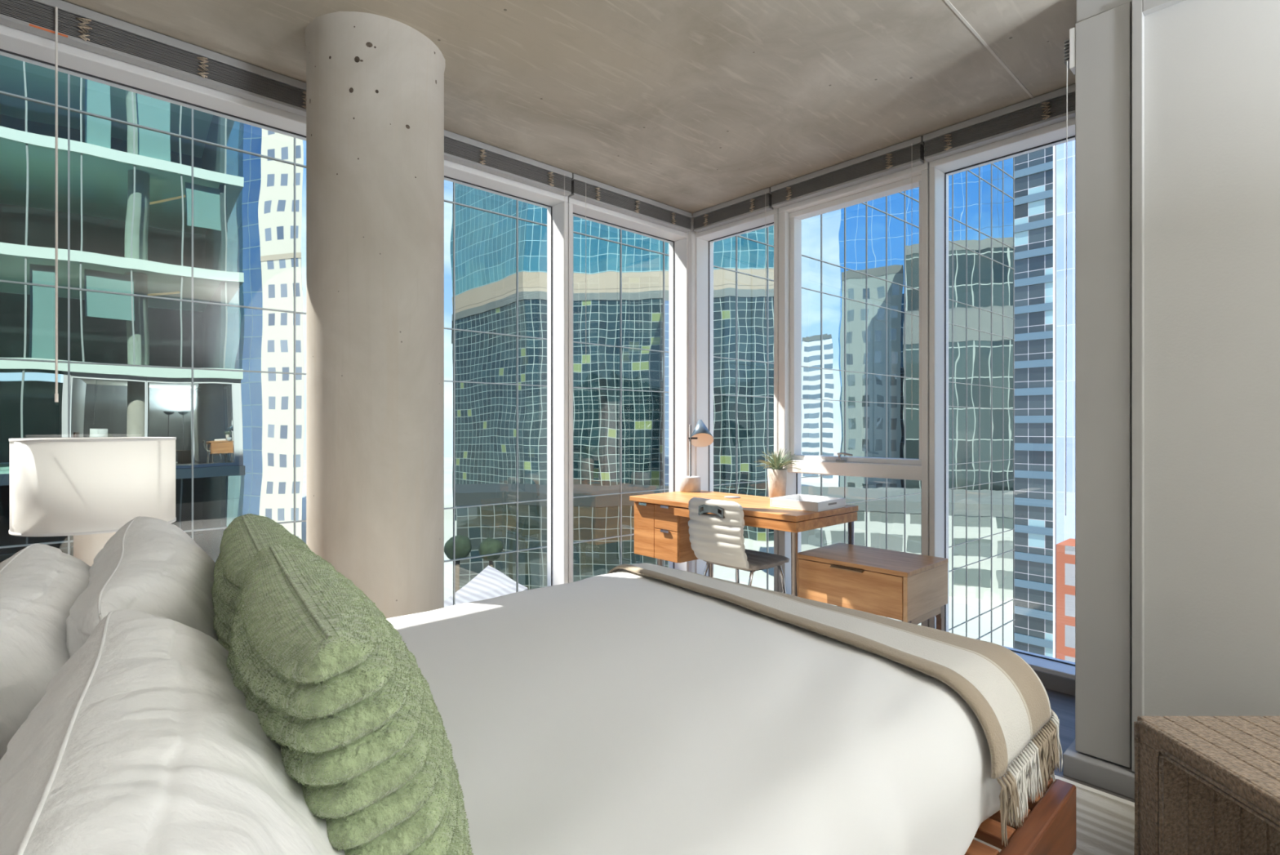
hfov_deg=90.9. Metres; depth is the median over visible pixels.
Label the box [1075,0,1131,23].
wall
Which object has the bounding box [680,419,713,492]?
desk lamp
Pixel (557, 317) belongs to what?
window
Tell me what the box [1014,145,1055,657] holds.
building
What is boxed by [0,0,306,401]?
blind
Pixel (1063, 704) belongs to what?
floor
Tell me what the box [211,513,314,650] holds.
cushion
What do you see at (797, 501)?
serving tray
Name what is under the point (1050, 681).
window sill
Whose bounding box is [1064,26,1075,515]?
blind cord
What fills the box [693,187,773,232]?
blind
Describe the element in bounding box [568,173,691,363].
blind
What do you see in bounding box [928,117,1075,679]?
window
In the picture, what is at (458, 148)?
blind
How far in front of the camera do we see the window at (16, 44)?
2.51 m
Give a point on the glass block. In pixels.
(1064, 524)
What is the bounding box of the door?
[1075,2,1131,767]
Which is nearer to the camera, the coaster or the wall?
the wall
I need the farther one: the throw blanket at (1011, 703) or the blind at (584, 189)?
the blind at (584, 189)
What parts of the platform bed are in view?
foot rail, rail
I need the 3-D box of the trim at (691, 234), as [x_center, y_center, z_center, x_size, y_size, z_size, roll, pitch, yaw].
[0.380,-0.160,4.687,0.215,2.740,0.215,0,0,-43]
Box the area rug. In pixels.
[973,774,1134,854]
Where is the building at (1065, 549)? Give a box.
[1056,537,1075,662]
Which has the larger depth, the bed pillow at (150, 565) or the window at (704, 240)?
the window at (704, 240)
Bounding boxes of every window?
[0,24,306,141]
[444,159,568,586]
[568,195,688,582]
[695,207,778,591]
[778,145,929,626]
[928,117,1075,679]
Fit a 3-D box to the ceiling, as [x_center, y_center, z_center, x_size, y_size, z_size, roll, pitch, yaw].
[0.885,-1.679,1.180,4.300,0.302,6.140,0,0,-43]
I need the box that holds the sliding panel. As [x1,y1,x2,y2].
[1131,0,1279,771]
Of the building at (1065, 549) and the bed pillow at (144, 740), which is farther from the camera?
the building at (1065, 549)
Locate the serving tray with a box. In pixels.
[769,493,845,511]
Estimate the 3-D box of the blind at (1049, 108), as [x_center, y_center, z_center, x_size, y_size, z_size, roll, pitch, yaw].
[1.807,-0.208,2.969,0.073,2.637,0.925,0,0,-43]
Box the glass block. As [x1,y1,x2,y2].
[1055,140,1075,657]
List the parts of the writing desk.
door, leg, drawer, drawer, leg, leg, leg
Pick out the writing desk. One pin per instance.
(661, 527)
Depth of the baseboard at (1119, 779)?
2.12 m
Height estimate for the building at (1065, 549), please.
34.723 m
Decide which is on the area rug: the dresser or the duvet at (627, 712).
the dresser
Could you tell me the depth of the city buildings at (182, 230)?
14.63 m
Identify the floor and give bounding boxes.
[1044,688,1134,802]
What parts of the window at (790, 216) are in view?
crank handle, transom rail, sash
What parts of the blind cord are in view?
pull cord, plate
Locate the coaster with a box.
[724,495,740,497]
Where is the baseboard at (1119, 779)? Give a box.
[1062,738,1134,799]
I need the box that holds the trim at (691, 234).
[688,215,695,573]
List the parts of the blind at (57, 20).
rail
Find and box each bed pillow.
[0,542,90,759]
[0,608,345,854]
[65,515,218,657]
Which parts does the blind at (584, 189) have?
lift cord, rail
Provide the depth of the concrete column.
2.36 m
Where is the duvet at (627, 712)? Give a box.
[386,569,1041,854]
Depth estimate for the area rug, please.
1.91 m
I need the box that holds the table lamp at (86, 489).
[8,436,176,566]
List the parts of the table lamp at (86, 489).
shade trim, shade trim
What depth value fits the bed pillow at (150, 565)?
1.02 m
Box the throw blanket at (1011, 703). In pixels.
[607,563,1062,845]
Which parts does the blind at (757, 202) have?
rail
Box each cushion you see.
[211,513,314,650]
[226,542,473,854]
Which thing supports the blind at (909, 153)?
attached to the window at (790, 216)
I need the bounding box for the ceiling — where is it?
[61,0,1075,215]
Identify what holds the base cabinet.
on the floor
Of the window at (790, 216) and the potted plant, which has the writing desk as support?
the potted plant
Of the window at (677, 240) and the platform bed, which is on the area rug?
the platform bed
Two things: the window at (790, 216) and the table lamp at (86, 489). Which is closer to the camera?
the table lamp at (86, 489)
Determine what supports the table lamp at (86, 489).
on the nightstand
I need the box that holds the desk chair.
[688,497,789,593]
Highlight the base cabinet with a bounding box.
[797,542,947,631]
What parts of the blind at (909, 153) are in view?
rail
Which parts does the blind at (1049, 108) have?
rail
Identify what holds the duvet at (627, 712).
on the platform bed
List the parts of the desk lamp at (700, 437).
lamp shade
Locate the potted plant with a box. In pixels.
[754,448,800,498]
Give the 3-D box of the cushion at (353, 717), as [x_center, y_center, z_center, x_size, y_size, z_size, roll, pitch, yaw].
[-0.342,0.393,0.737,0.233,0.459,0.484,0,0,-37]
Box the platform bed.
[964,777,1075,854]
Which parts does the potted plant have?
pot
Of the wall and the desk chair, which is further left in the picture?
the desk chair
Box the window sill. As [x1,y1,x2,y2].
[1032,668,1075,695]
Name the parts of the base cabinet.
handle, drawer, leg rail, leg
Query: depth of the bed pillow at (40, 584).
0.91 m
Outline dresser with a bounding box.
[1133,715,1279,854]
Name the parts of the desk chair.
leg, grip plate, backrest, leg, seat, leg, leg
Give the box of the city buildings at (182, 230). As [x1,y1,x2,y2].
[0,54,1014,648]
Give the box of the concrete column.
[304,11,445,617]
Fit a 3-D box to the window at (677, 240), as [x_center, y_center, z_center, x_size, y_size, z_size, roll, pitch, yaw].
[-0.094,-0.160,4.278,1.088,2.740,0.185,0,0,-43]
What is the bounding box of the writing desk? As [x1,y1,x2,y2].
[629,489,857,595]
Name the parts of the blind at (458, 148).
rail, lift cord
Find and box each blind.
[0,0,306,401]
[444,129,572,311]
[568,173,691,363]
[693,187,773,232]
[770,136,924,208]
[923,84,1075,162]

